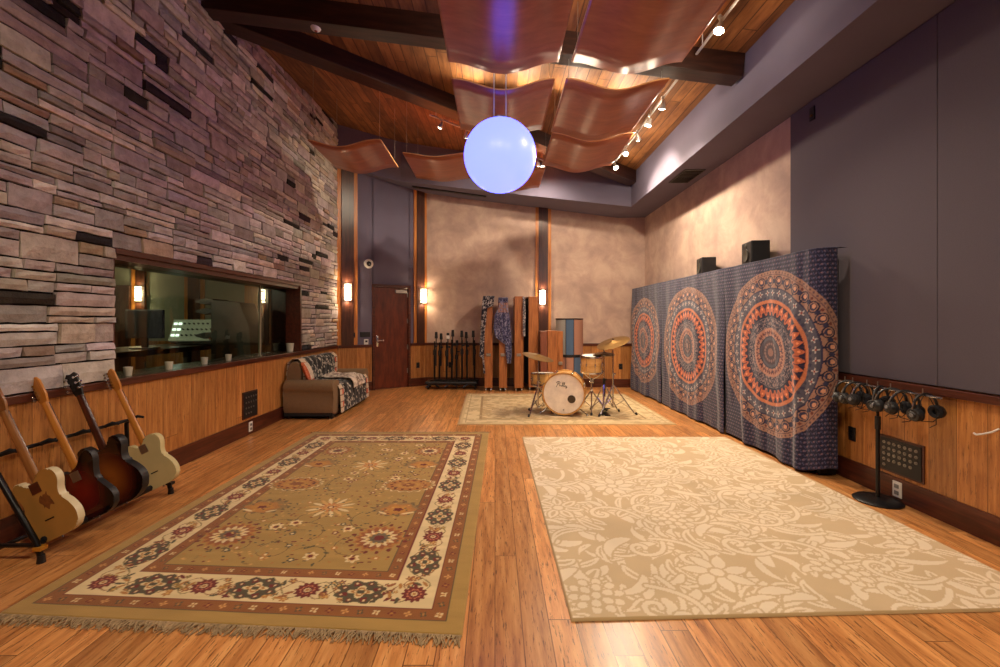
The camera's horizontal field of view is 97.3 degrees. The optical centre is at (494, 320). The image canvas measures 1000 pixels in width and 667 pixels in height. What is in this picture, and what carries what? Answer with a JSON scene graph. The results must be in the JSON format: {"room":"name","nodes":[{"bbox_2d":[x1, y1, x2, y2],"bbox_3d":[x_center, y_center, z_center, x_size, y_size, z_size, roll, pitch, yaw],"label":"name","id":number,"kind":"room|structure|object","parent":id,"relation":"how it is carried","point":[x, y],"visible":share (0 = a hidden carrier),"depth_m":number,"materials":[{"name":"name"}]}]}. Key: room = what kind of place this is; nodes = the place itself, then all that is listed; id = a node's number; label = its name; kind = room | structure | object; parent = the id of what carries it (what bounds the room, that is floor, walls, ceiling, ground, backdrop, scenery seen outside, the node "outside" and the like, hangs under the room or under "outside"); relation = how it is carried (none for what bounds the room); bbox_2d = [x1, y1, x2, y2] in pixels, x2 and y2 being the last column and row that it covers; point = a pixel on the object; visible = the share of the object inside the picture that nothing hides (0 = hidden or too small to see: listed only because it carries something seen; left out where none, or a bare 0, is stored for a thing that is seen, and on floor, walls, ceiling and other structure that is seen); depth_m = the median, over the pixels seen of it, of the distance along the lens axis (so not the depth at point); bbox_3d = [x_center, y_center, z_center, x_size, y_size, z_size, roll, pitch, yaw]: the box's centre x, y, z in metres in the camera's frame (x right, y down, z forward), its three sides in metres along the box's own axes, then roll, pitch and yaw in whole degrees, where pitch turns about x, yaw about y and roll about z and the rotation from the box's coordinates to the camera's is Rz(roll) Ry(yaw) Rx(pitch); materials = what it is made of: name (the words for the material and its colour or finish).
{"room":"studio","nodes":[
{"label":"studio","id":0,"kind":"room"},
{"bbox_2d":[0,0,337,518],"bbox_3d":[-3.139,-1.350,2.700,0.243,5.500,11.600,0,0,0],"label":"wall","id":1,"kind":"structure","parent":0,"point":[173,25],"depth_m":3.74,"materials":[{"name":"grey stone"}]},
{"bbox_2d":[0,406,286,549],"bbox_3d":[-3.042,1.310,2.750,0.035,0.180,11.500,0,0,0],"label":"baseboard","id":2,"kind":"structure","parent":1,"relation":"attached to","point":[11,528],"depth_m":4.63,"materials":[{"name":"brown wood"}]},
{"bbox_2d":[5,345,338,405],"bbox_3d":[-3.038,0.497,2.750,0.045,0.055,11.500,0,0,0],"label":"trim","id":3,"kind":"structure","parent":1,"relation":"attached to","point":[58,392],"depth_m":3.93,"materials":[{"name":"brown wood"}]},
{"bbox_2d":[112,248,301,378],"bbox_3d":[-3.255,-0.033,5.210,0.450,1.105,3.380,0,0,0],"label":"window","id":4,"kind":"structure","parent":1,"relation":"in","point":[180,312],"depth_m":4.72,"materials":[{"name":"clear glass"}]},
{"bbox_2d":[242,389,257,419],"bbox_3d":[-3.028,1.030,5.450,0.024,0.330,0.330,0,0,0],"label":"panel","id":5,"kind":"object","parent":1,"relation":"attached to","point":[249,398],"visible":1,"depth_m":5.42,"materials":[{"name":"black plastic"}]},
{"bbox_2d":[337,174,425,381],"bbox_3d":[-2.311,-1.300,9.090,1.945,5.400,0.141,0,0,-35],"label":"wall","id":6,"kind":"structure","parent":0,"point":[385,209],"depth_m":9.01,"materials":[{"name":"grey paint"}]},
{"bbox_2d":[337,168,357,344],"bbox_3d":[-2.881,-1.315,8.590,0.237,3.570,0.060,0,0,-35],"label":"trim","id":7,"kind":"structure","parent":6,"relation":"attached to","point":[347,178],"depth_m":8.56,"materials":[{"name":"brown wood"}]},
{"bbox_2d":[344,283,350,300],"bbox_3d":[-2.844,-0.560,8.523,0.124,0.340,0.092,0,0,-35],"label":"wall sconce","id":8,"kind":"object","parent":6,"relation":"attached to","point":[347,286],"visible":1,"depth_m":8.49,"materials":[{"name":"white glass"}]},
{"bbox_2d":[338,344,371,347],"bbox_3d":[-2.766,0.497,8.681,0.689,0.055,0.045,0,0,-35],"label":"trim","id":9,"kind":"structure","parent":6,"relation":"attached to","point":[365,345],"depth_m":8.65,"materials":[{"name":"brown wood"}]},
{"bbox_2d":[372,284,410,389],"bbox_3d":[-2.160,0.325,9.156,0.829,2.150,0.228,0,0,-35],"label":"door","id":10,"kind":"structure","parent":6,"relation":"in","point":[391,304],"depth_m":9.13,"materials":[{"name":"brown wood"}]},
{"bbox_2d":[411,377,425,386],"bbox_3d":[-1.645,1.310,9.480,0.367,0.180,0.035,0,0,-35],"label":"baseboard","id":11,"kind":"structure","parent":6,"relation":"attached to","point":[420,381],"depth_m":9.46,"materials":[{"name":"brown wood"}]},
{"bbox_2d":[413,190,426,342],"bbox_3d":[-1.608,-1.215,9.490,0.178,3.370,0.060,0,0,-35],"label":"trim","id":12,"kind":"structure","parent":6,"relation":"attached to","point":[420,195],"depth_m":9.46,"materials":[{"name":"brown wood"}]},
{"bbox_2d":[337,124,658,217],"bbox_3d":[0.043,-3.190,8.980,6.326,2.020,1.160,0,0,0],"label":"ceiling","id":13,"kind":"structure","parent":0,"point":[587,192],"depth_m":8.76,"materials":[{"name":"grey paint"}]},
{"bbox_2d":[412,186,485,197],"bbox_3d":[-0.951,-2.685,9.150,1.545,0.242,0.100,0,0,2],"label":"ceiling vent","id":14,"kind":"object","parent":13,"relation":"in","point":[432,189],"visible":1,"depth_m":9.12,"materials":[{"name":"black metal"}]},
{"bbox_2d":[0,385,999,666],"bbox_3d":[0.048,1.450,3.300,6.616,0.100,13.000,0,0,0],"label":"floor","id":15,"kind":"structure","parent":0,"point":[517,614],"depth_m":2.06,"materials":[{"name":"brown wood"}]},
{"bbox_2d":[0,415,174,564],"bbox_3d":[-2.807,1.079,3.060,0.396,0.642,1.065,0,0,0],"label":"rack","id":16,"kind":"object","parent":15,"relation":"on","point":[37,545],"visible":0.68,"depth_m":2.56,"materials":[{"name":"black metal"}]},
{"bbox_2d":[0,388,84,541],"bbox_3d":[-2.750,0.842,2.619,0.578,0.942,0.048,0,0,0],"label":"electric guitar","id":17,"kind":"object","parent":16,"relation":"on","point":[52,512],"visible":0.91,"depth_m":2.60,"materials":[{"name":"paint"}]},
{"bbox_2d":[29,377,119,520],"bbox_3d":[-2.767,0.842,2.878,0.589,0.952,0.047,0,0,0],"label":"electric guitar","id":18,"kind":"object","parent":16,"relation":"on","point":[85,482],"visible":0.73,"depth_m":2.86,"materials":[{"name":"brown wood"}]},
{"bbox_2d":[63,372,148,505],"bbox_3d":[-2.749,0.834,3.100,0.585,0.948,0.060,0,0,0],"label":"guitar","id":19,"kind":"object","parent":16,"relation":"on","point":[130,477],"visible":0.79,"depth_m":3.07,"materials":[{"name":"brown wood"}]},
{"bbox_2d":[103,369,179,489],"bbox_3d":[-2.750,0.842,3.418,0.578,0.942,0.048,0,0,0],"label":"electric guitar","id":20,"kind":"object","parent":16,"relation":"on","point":[163,468],"visible":0.85,"depth_m":3.40,"materials":[{"name":"beige paint"}]},
{"bbox_2d":[0,431,489,648],"bbox_3d":[-1.236,1.391,3.743,2.375,0.016,3.740,0,0,0],"label":"rug","id":21,"kind":"object","parent":15,"relation":"on","point":[366,533],"visible":1,"depth_m":2.59,"materials":[{"name":"fabric"}]},
{"bbox_2d":[282,361,368,418],"bbox_3d":[-2.652,0.993,7.080,0.733,0.814,1.754,0,0,0],"label":"loveseat","id":22,"kind":"object","parent":15,"relation":"on","point":[301,397],"visible":0.67,"depth_m":6.23,"materials":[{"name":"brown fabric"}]},
{"bbox_2d":[301,362,314,379],"bbox_3d":[-2.755,0.740,6.480,0.148,0.297,0.340,0,0,-11],"label":"throw pillow","id":23,"kind":"object","parent":22,"relation":"on","point":[307,370],"visible":0.93,"depth_m":6.36,"materials":[{"name":"fabric"}]},
{"bbox_2d":[286,352,368,412],"bbox_3d":[-2.626,0.936,7.067,0.810,0.790,1.399,0,0,0],"label":"throw blanket","id":24,"kind":"object","parent":22,"relation":"on","point":[321,364],"visible":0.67,"depth_m":6.95,"materials":[{"name":"fabric"}]},
{"bbox_2d":[321,370,364,387],"bbox_3d":[-2.471,0.944,7.216,0.594,0.202,0.711,0,0,2],"label":"throw","id":25,"kind":"object","parent":24,"relation":"on","point":[357,378],"visible":1,"depth_m":7.13,"materials":[{"name":"fabric"}]},
{"bbox_2d":[425,379,477,388],"bbox_3d":[-0.890,1.320,9.137,1.080,0.160,0.446,0,0,0],"label":"trolley","id":26,"kind":"object","parent":15,"relation":"on","point":[428,382],"visible":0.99,"depth_m":8.96,"materials":[{"name":"black metal"}]},
{"bbox_2d":[430,332,438,380],"bbox_3d":[-1.260,0.733,9.160,0.192,1.010,0.192,0,0,0],"label":"microphone stand","id":27,"kind":"object","parent":26,"relation":"on","point":[436,333],"visible":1,"depth_m":9.14,"materials":[{"name":"black metal"}]},
{"bbox_2d":[438,333,443,380],"bbox_3d":[-1.163,0.748,9.220,0.192,0.980,0.192,0,0,-20],"label":"microphone stand","id":28,"kind":"object","parent":26,"relation":"on","point":[441,335],"visible":0.93,"depth_m":9.20,"materials":[{"name":"black metal"}]},
{"bbox_2d":[442,333,450,380],"bbox_3d":[-1.004,0.743,9.110,0.192,0.990,0.192,0,0,-40],"label":"microphone stand","id":29,"kind":"object","parent":26,"relation":"on","point":[447,335],"visible":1,"depth_m":9.09,"materials":[{"name":"black metal"}]},
{"bbox_2d":[449,330,455,380],"bbox_3d":[-0.904,0.713,9.210,0.192,1.050,0.192,0,0,30],"label":"microphone stand","id":30,"kind":"object","parent":26,"relation":"on","point":[452,331],"visible":0.91,"depth_m":9.20,"materials":[{"name":"black metal"}]},
{"bbox_2d":[457,330,465,380],"bbox_3d":[-0.685,0.718,9.140,0.192,1.040,0.192,0,0,-10],"label":"microphone stand","id":31,"kind":"object","parent":26,"relation":"on","point":[461,331],"visible":1,"depth_m":9.12,"materials":[{"name":"black metal"}]},
{"bbox_2d":[465,332,470,380],"bbox_3d":[-0.586,0.733,9.210,0.192,1.010,0.192,0,0,-30],"label":"microphone stand","id":32,"kind":"object","parent":26,"relation":"on","point":[466,333],"visible":0.94,"depth_m":9.19,"materials":[{"name":"black metal"}]},
{"bbox_2d":[470,330,478,380],"bbox_3d":[-0.425,0.718,9.130,0.192,1.040,0.192,0,0,40],"label":"microphone stand","id":33,"kind":"object","parent":26,"relation":"on","point":[473,331],"visible":1,"depth_m":9.13,"materials":[{"name":"black metal"}]},
{"bbox_2d":[485,306,492,390],"bbox_3d":[-0.129,0.465,8.990,0.159,1.870,0.520,0,0,0],"label":"tall gobo","id":34,"kind":"object","parent":15,"relation":"on","point":[489,318],"visible":0.91,"depth_m":8.75,"materials":[{"name":"orange wood"}]},
{"bbox_2d":[479,296,494,373],"bbox_3d":[-0.159,0.269,8.961,0.300,1.544,0.579,0,0,0],"label":"hanging cloth","id":35,"kind":"object","parent":34,"relation":"hanging from","point":[488,301],"visible":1,"depth_m":8.69,"materials":[{"name":"fabric"}]},
{"bbox_2d":[499,340,506,390],"bbox_3d":[0.159,0.480,8.990,0.159,1.840,0.520,0,0,0],"label":"tall gobo","id":36,"kind":"object","parent":15,"relation":"on","point":[502,354],"visible":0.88,"depth_m":8.75,"materials":[{"name":"orange wood"}]},
{"bbox_2d":[493,297,511,363],"bbox_3d":[0.150,0.184,8.960,0.360,1.314,0.579,0,0,0],"label":"hanging cloth","id":37,"kind":"object","parent":36,"relation":"hanging from","point":[502,327],"visible":1,"depth_m":8.69,"materials":[{"name":"fabric"}]},
{"bbox_2d":[513,296,522,390],"bbox_3d":[0.474,0.455,8.970,0.175,1.890,0.520,0,0,0],"label":"tall gobo","id":38,"kind":"object","parent":15,"relation":"on","point":[517,300],"visible":1,"depth_m":8.73,"materials":[{"name":"orange wood"}]},
{"bbox_2d":[523,297,525,335],"bbox_3d":[0.578,-0.094,8.941,0.071,0.789,0.578,0,0,0],"label":"cloth","id":39,"kind":"object","parent":38,"relation":"hanging from","point":[524,307],"visible":0.93,"depth_m":8.66,"materials":[{"name":"fabric"}]},
{"bbox_2d":[523,297,537,389],"bbox_3d":[0.736,0.455,9.087,0.201,1.890,0.520,0,0,-9],"label":"tall gobo","id":40,"kind":"object","parent":15,"relation":"on","point":[530,340],"visible":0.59,"depth_m":8.86,"materials":[{"name":"orange wood"}]},
{"bbox_2d":[538,330,562,391],"bbox_3d":[1.115,0.795,8.849,0.440,1.210,0.482,0,0,0],"label":"low gobo","id":41,"kind":"object","parent":15,"relation":"on","point":[550,342],"visible":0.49,"depth_m":8.64,"materials":[{"name":"orange wood"}]},
{"bbox_2d":[457,394,676,424],"bbox_3d":[0.957,1.394,7.170,3.047,0.009,2.540,0,0,0],"label":"rug","id":42,"kind":"object","parent":15,"relation":"on","point":[477,409],"visible":0.73,"depth_m":6.54,"materials":[{"name":"fabric"}]},
{"bbox_2d":[522,352,553,416],"bbox_3d":[0.668,0.932,6.593,0.520,0.928,0.498,0,0,0],"label":"crash cymbal","id":43,"kind":"object","parent":42,"relation":"on","point":[534,356],"visible":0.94,"depth_m":6.55,"materials":[{"name":"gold metal"}]},
{"bbox_2d":[528,372,554,412],"bbox_3d":[0.729,1.092,6.845,0.424,0.606,0.413,0,0,-11],"label":"snare drum","id":44,"kind":"object","parent":42,"relation":"on","point":[543,376],"visible":0.58,"depth_m":6.72,"materials":[{"name":"brown wood"}]},
{"bbox_2d":[540,369,587,415],"bbox_3d":[1.048,1.063,6.612,0.708,0.627,0.436,0,0,14],"label":"bass drum","id":45,"kind":"object","parent":42,"relation":"on","point":[563,392],"visible":1,"depth_m":6.43,"materials":[{"name":"brown wood"}]},
{"bbox_2d":[580,353,607,415],"bbox_3d":[1.486,0.951,6.672,0.476,0.888,0.451,0,0,6],"label":"tom drum","id":46,"kind":"object","parent":42,"relation":"on","point":[590,364],"visible":0.94,"depth_m":6.61,"materials":[{"name":"brown wood"}]},
{"bbox_2d":[590,350,619,415],"bbox_3d":[1.700,0.912,6.666,0.438,0.967,0.472,0,0,0],"label":"hi-hat","id":47,"kind":"object","parent":42,"relation":"on","point":[605,354],"visible":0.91,"depth_m":6.69,"materials":[{"name":"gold metal"}]},
{"bbox_2d":[597,336,637,416],"bbox_3d":[1.805,0.815,6.674,0.614,1.164,0.595,0,0,0],"label":"cymbal","id":48,"kind":"object","parent":42,"relation":"on","point":[615,342],"visible":0.99,"depth_m":6.59,"materials":[{"name":"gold metal"}]},
{"bbox_2d":[563,356,582,377],"bbox_3d":[1.520,1.050,9.000,0.562,0.700,0.562,0,0,0],"label":"trap","id":49,"kind":"object","parent":15,"relation":"on","point":[572,363],"visible":0.19,"depth_m":8.74,"materials":[{"name":"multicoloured fabric"}]},
{"bbox_2d":[555,318,582,355],"bbox_3d":[1.520,0.322,9.000,0.562,0.750,0.562,0,0,0],"label":"trap","id":50,"kind":"object","parent":49,"relation":"on","point":[572,328],"visible":0.75,"depth_m":8.75,"materials":[{"name":"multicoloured fabric"}]},
{"bbox_2d":[631,282,661,402],"bbox_3d":[2.839,0.366,8.175,0.165,2.042,1.550,0,0,0],"label":"tapestry","id":51,"kind":"object","parent":15,"relation":"on","point":[646,311],"visible":1,"depth_m":8.07,"materials":[{"name":"fabric"}]},
{"bbox_2d":[724,311,725,425],"bbox_3d":[3.025,0.383,6.440,0.150,2.035,1.880,0,0,0],"label":"acoustic gobo","id":52,"kind":"object","parent":15,"relation":"on","point":[725,311],"visible":0.02,"depth_m":5.66,"materials":[{"name":"black fabric"}]},
{"bbox_2d":[661,268,725,432],"bbox_3d":[2.864,0.366,6.413,0.170,2.042,1.968,0,0,-1],"label":"tapestry","id":53,"kind":"object","parent":52,"relation":"hanging from","point":[693,307],"visible":1,"depth_m":6.15,"materials":[{"name":"fabric"}]},
{"bbox_2d":[697,257,715,273],"bbox_3d":[2.994,-0.775,6.251,0.202,0.238,0.256,0,0,9],"label":"loudspeaker","id":54,"kind":"object","parent":52,"relation":"on","point":[704,264],"visible":0.92,"depth_m":6.13,"materials":[{"name":"black plastic"}]},
{"bbox_2d":[522,437,999,621],"bbox_3d":[1.563,1.392,3.668,2.476,0.013,3.247,0,0,0],"label":"rug","id":55,"kind":"object","parent":15,"relation":"on","point":[638,528],"visible":1,"depth_m":2.77,"materials":[{"name":"fabric"}]},
{"bbox_2d":[817,469,835,474],"bbox_3d":[3.025,0.383,4.690,0.150,2.035,1.380,0,0,0],"label":"acoustic gobo","id":56,"kind":"object","parent":15,"relation":"on","point":[823,471],"visible":0.16,"depth_m":4.00,"materials":[{"name":"black fabric"}]},
{"bbox_2d":[742,240,769,263],"bbox_3d":[2.984,-0.781,5.051,0.212,0.250,0.270,0,0,9],"label":"loudspeaker","id":57,"kind":"object","parent":56,"relation":"on","point":[753,250],"visible":0.91,"depth_m":4.92,"materials":[{"name":"black plastic"}]},
{"bbox_2d":[724,247,846,469],"bbox_3d":[2.885,0.364,4.646,0.289,2.038,1.564,0,0,-6],"label":"tapestry","id":58,"kind":"object","parent":56,"relation":"hanging from","point":[781,355],"visible":1,"depth_m":4.29,"materials":[{"name":"fabric"}]},
{"bbox_2d":[836,375,943,509],"bbox_3d":[2.975,0.935,3.377,0.316,0.930,0.914,0,0,0],"label":"stand","id":59,"kind":"object","parent":15,"relation":"on","point":[875,499],"visible":0.98,"depth_m":3.41,"materials":[{"name":"black metal"}]},
{"bbox_2d":[832,380,864,407],"bbox_3d":[2.988,0.615,3.713,0.232,0.236,0.102,0,0,29],"label":"headphones","id":60,"kind":"object","parent":59,"relation":"hanging from","point":[835,394],"visible":0.57,"depth_m":3.72,"materials":[{"name":"black plastic"}]},
{"bbox_2d":[832,392,838,402],"bbox_3d":[2.907,0.649,3.757,0.042,0.093,0.099,0,0,29],"label":"ear cup","id":61,"kind":"object","parent":60,"relation":"on","point":[835,395],"depth_m":3.73,"materials":[{"name":"grey plastic"}]},
{"bbox_2d":[838,381,871,409],"bbox_3d":[2.975,0.615,3.630,0.231,0.236,0.102,0,0,13],"label":"headphones","id":62,"kind":"object","parent":59,"relation":"hanging from","point":[842,396],"visible":0.65,"depth_m":3.62,"materials":[{"name":"black plastic"}]},
{"bbox_2d":[838,393,846,403],"bbox_3d":[2.882,0.640,3.651,0.035,0.092,0.099,0,0,13],"label":"ear cup","id":63,"kind":"object","parent":62,"relation":"on","point":[842,396],"depth_m":3.63,"materials":[{"name":"grey plastic"}]},
{"bbox_2d":[846,383,875,411],"bbox_3d":[2.960,0.613,3.539,0.232,0.232,0.102,0,0,-3],"label":"headphones","id":64,"kind":"object","parent":59,"relation":"hanging from","point":[853,399],"visible":0.62,"depth_m":3.53,"materials":[{"name":"black plastic"}]},
{"bbox_2d":[846,394,858,404],"bbox_3d":[2.867,0.629,3.534,0.045,0.093,0.100,0,0,0],"label":"ear cup","id":65,"kind":"object","parent":64,"relation":"on","point":[853,399],"depth_m":3.51,"materials":[{"name":"grey plastic"}]},
{"bbox_2d":[866,385,895,416],"bbox_3d":[2.989,0.615,3.405,0.232,0.236,0.102,0,0,-19],"label":"headphones","id":66,"kind":"object","parent":59,"relation":"hanging from","point":[883,398],"visible":0.48,"depth_m":3.39,"materials":[{"name":"black plastic"}]},
{"bbox_2d":[866,400,877,411],"bbox_3d":[2.901,0.649,3.374,0.043,0.093,0.099,0,0,-19],"label":"ear cup","id":67,"kind":"object","parent":66,"relation":"on","point":[868,404],"depth_m":3.38,"materials":[{"name":"grey plastic"}]},
{"bbox_2d":[871,387,911,418],"bbox_3d":[2.975,0.615,3.300,0.231,0.236,0.102,0,0,29],"label":"headphones","id":68,"kind":"object","parent":59,"relation":"hanging from","point":[877,404],"visible":0.88,"depth_m":3.29,"materials":[{"name":"black plastic"}]},
{"bbox_2d":[871,399,879,411],"bbox_3d":[2.897,0.640,3.341,0.067,0.092,0.094,0,0,0],"label":"ear cup","id":69,"kind":"object","parent":68,"relation":"on","point":[875,404],"depth_m":3.32,"materials":[{"name":"grey plastic"}]},
{"bbox_2d":[884,390,925,421],"bbox_3d":[2.960,0.613,3.183,0.232,0.232,0.103,0,0,13],"label":"headphones","id":70,"kind":"object","parent":59,"relation":"hanging from","point":[891,407],"visible":0.67,"depth_m":3.18,"materials":[{"name":"black plastic"}]},
{"bbox_2d":[884,401,895,413],"bbox_3d":[2.870,0.629,3.204,0.042,0.093,0.099,0,0,13],"label":"ear cup","id":71,"kind":"object","parent":70,"relation":"on","point":[889,406],"depth_m":3.18,"materials":[{"name":"grey plastic"}]},
{"bbox_2d":[906,393,946,427],"bbox_3d":[2.990,0.615,3.051,0.232,0.236,0.102,0,0,-4],"label":"headphones","id":72,"kind":"object","parent":59,"relation":"hanging from","point":[936,411],"visible":0.99,"depth_m":3.04,"materials":[{"name":"black plastic"}]},
{"bbox_2d":[906,408,922,421],"bbox_3d":[2.897,0.649,3.046,0.045,0.093,0.100,0,0,0],"label":"ear cup","id":73,"kind":"object","parent":72,"relation":"on","point":[914,414],"depth_m":3.02,"materials":[{"name":"grey plastic"}]},
{"bbox_2d":[934,405,946,417],"bbox_3d":[3.083,0.629,3.056,0.045,0.093,0.100,0,0,0],"label":"ear cup","id":74,"kind":"object","parent":72,"relation":"on","point":[941,411],"depth_m":3.02,"materials":[{"name":"grey plastic"}]},
{"bbox_2d":[260,0,794,169],"bbox_3d":[-0.255,-3.392,3.350,5.810,1.237,12.900,0,0,0],"label":"ceiling","id":75,"kind":"structure","parent":0,"point":[351,104],"depth_m":5.69,"materials":[{"name":"brown wood"}]},
{"bbox_2d":[308,139,397,173],"bbox_3d":[-2.080,-2.994,6.625,1.014,1.188,1.100,0,0,0],"label":"cloud","id":76,"kind":"object","parent":75,"relation":"hanging from","point":[369,155],"visible":0.99,"depth_m":6.53,"materials":[{"name":"brown wood"}]},
{"bbox_2d":[219,21,635,185],"bbox_3d":[-0.237,-3.060,6.545,6.632,0.996,0.240,0,0,-31],"label":"ceiling beam","id":77,"kind":"structure","parent":75,"relation":"attached to","point":[300,46],"depth_m":5.60,"materials":[{"name":"brown wood"}]},
{"bbox_2d":[403,152,470,181],"bbox_3d":[-0.850,-2.928,7.125,1.051,0.975,1.150,0,0,0],"label":"cloud","id":78,"kind":"object","parent":75,"relation":"hanging from","point":[451,167],"visible":0.84,"depth_m":7.04,"materials":[{"name":"brown wood"}]},
{"bbox_2d":[201,0,744,85],"bbox_3d":[-0.241,-3.050,4.670,5.696,1.015,0.210,0,0,0],"label":"ceiling beam","id":79,"kind":"structure","parent":75,"relation":"attached to","point":[334,18],"depth_m":4.57,"materials":[{"name":"brown wood"}]},
{"bbox_2d":[464,73,535,192],"bbox_3d":[0.050,-2.200,4.400,0.720,1.820,0.720,0,0,0],"label":"globe lamp","id":80,"kind":"object","parent":75,"relation":"hanging from","point":[500,152],"visible":1,"depth_m":4.15,"materials":[{"name":"blue"}]},
{"bbox_2d":[452,63,554,131],"bbox_3d":[0.085,-2.773,5.150,1.070,0.777,1.200,0,0,0],"label":"cloud","id":81,"kind":"object","parent":75,"relation":"hanging from","point":[527,104],"visible":0.74,"depth_m":4.92,"materials":[{"name":"brown wood"}]},
{"bbox_2d":[437,0,573,73],"bbox_3d":[0.081,-2.773,3.587,1.062,0.777,1.325,0,0,0],"label":"cloud","id":82,"kind":"object","parent":75,"relation":"hanging from","point":[492,36],"visible":1,"depth_m":3.71,"materials":[{"name":"brown wood"}]},
{"bbox_2d":[514,152,545,190],"bbox_3d":[0.300,-2.844,7.713,1.050,0.827,1.075,0,0,0],"label":"cloud","id":83,"kind":"object","parent":75,"relation":"hanging from","point":[534,181],"visible":0.28,"depth_m":7.74,"materials":[{"name":"brown wood"}]},
{"bbox_2d":[542,99,634,172],"bbox_3d":[1.312,-2.696,6.469,1.100,0.623,1.212,0,0,0],"label":"cloud","id":84,"kind":"object","parent":75,"relation":"hanging from","point":[564,152],"visible":0.98,"depth_m":6.36,"materials":[{"name":"brown wood"}]},
{"bbox_2d":[551,71,669,140],"bbox_3d":[1.271,-2.698,5.188,1.068,0.626,1.275,0,0,0],"label":"cloud","id":85,"kind":"object","parent":75,"relation":"hanging from","point":[587,111],"visible":0.98,"depth_m":5.05,"materials":[{"name":"brown wood"}]},
{"bbox_2d":[613,79,677,164],"bbox_3d":[2.060,-2.784,6.250,0.020,0.128,2.800,0,0,0],"label":"track rail","id":86,"kind":"object","parent":75,"relation":"hanging from","point":[676,80],"visible":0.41,"depth_m":5.83,"materials":[{"name":"white metal"}]},
{"bbox_2d":[571,0,725,73],"bbox_3d":[1.271,-2.698,3.587,1.068,0.626,1.325,0,0,0],"label":"cloud","id":87,"kind":"object","parent":75,"relation":"hanging from","point":[616,36],"visible":1,"depth_m":3.71,"materials":[{"name":"brown wood"}]},
{"bbox_2d":[695,0,738,54],"bbox_3d":[2.060,-2.784,2.850,0.020,0.128,3.300,0,0,0],"label":"track rail","id":88,"kind":"object","parent":75,"relation":"hanging from","point":[735,1],"visible":0.87,"depth_m":4.15,"materials":[{"name":"white metal"}]},
{"bbox_2d":[714,14,723,34],"bbox_3d":[2.006,-2.665,3.942,0.085,0.165,0.084,0,0,17],"label":"track light","id":89,"kind":"object","parent":88,"relation":"attached to","point":[719,29],"visible":1,"depth_m":3.94,"materials":[{"name":"white metal"}]},
{"bbox_2d":[426,194,644,378],"bbox_3d":[0.854,-1.300,9.478,4.823,5.400,0.141,0,0,4],"label":"wall","id":90,"kind":"structure","parent":0,"point":[476,249],"depth_m":9.45,"materials":[{"name":"beige paint"}]},
{"bbox_2d":[426,377,630,387],"bbox_3d":[0.824,1.310,9.412,4.673,0.180,0.038,0,0,4],"label":"baseboard","id":91,"kind":"structure","parent":90,"relation":"attached to","point":[624,383],"depth_m":9.31,"materials":[{"name":"brown wood"}]},
{"bbox_2d":[426,343,631,345],"bbox_3d":[0.824,0.497,9.408,4.673,0.055,0.046,0,0,4],"label":"trim","id":92,"kind":"structure","parent":90,"relation":"attached to","point":[584,344],"depth_m":9.44,"materials":[{"name":"brown wood"}]},
{"bbox_2d":[535,207,550,330],"bbox_3d":[1.031,-1.040,9.398,0.330,3.020,0.035,0,0,4],"label":"trim","id":93,"kind":"structure","parent":90,"relation":"attached to","point":[536,208],"depth_m":9.39,"materials":[{"name":"orange wood"}]},
{"bbox_2d":[539,207,547,330],"bbox_3d":[1.030,-1.040,9.385,0.198,3.020,0.060,0,0,4],"label":"wall panel","id":94,"kind":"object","parent":90,"relation":"attached to","point":[543,212],"depth_m":9.35,"materials":[{"name":"brown wood"}]},
{"bbox_2d":[631,0,956,206],"bbox_3d":[2.903,-2.640,2.710,0.606,0.920,11.420,0,0,0],"label":"ceiling","id":95,"kind":"structure","parent":0,"point":[813,46],"depth_m":4.16,"materials":[{"name":"grey paint"}]},
{"bbox_2d":[669,169,705,182],"bbox_3d":[2.880,-2.169,6.620,0.300,0.022,0.600,0,0,0],"label":"ceiling vent","id":96,"kind":"object","parent":95,"relation":"in","point":[687,175],"visible":1,"depth_m":6.56,"materials":[{"name":"grey plastic"}]},
{"bbox_2d":[645,0,999,516],"bbox_3d":[3.201,-0.900,3.130,0.150,4.600,12.460,0,0,0],"label":"wall","id":97,"kind":"structure","parent":0,"point":[864,171],"depth_m":3.37,"materials":[{"name":"grey fabric"}]},
{"bbox_2d":[809,105,814,121],"bbox_3d":[3.116,-2.040,4.330,0.020,0.130,0.070,0,0,0],"label":"wall jack","id":98,"kind":"object","parent":97,"relation":"attached to","point":[812,109],"visible":1,"depth_m":4.32,"materials":[{"name":"black plastic"}]},
{"bbox_2d":[848,426,855,441],"bbox_3d":[3.129,0.990,3.860,0.014,0.120,0.075,0,0,0],"label":"power outlet","id":99,"kind":"object","parent":97,"relation":"attached to","point":[851,430],"visible":1,"depth_m":3.85,"materials":[{"name":"black plastic"}]},
{"bbox_2d":[892,480,901,498],"bbox_3d":[3.114,1.305,3.410,0.014,0.120,0.075,0,0,0],"label":"power outlet","id":100,"kind":"object","parent":97,"relation":"attached to","point":[896,486],"visible":1,"depth_m":3.40,"materials":[{"name":"white plastic"}]},
{"bbox_2d":[880,434,924,484],"bbox_3d":[3.124,1.055,3.390,0.024,0.280,0.370,0,0,0],"label":"panel","id":101,"kind":"object","parent":97,"relation":"attached to","point":[906,459],"visible":1,"depth_m":3.36,"materials":[{"name":"black plastic"}]},
{"bbox_2d":[836,455,999,546],"bbox_3d":[3.139,1.310,3.130,0.035,0.180,12.260,0,0,0],"label":"baseboard","id":102,"kind":"structure","parent":97,"relation":"attached to","point":[981,524],"depth_m":3.14,"materials":[{"name":"brown wood"}]},
{"bbox_2d":[838,372,999,405],"bbox_3d":[3.134,0.497,3.130,0.045,0.055,12.260,0,0,0],"label":"trim","id":103,"kind":"structure","parent":97,"relation":"attached to","point":[945,392],"depth_m":3.15,"materials":[{"name":"brown wood"}]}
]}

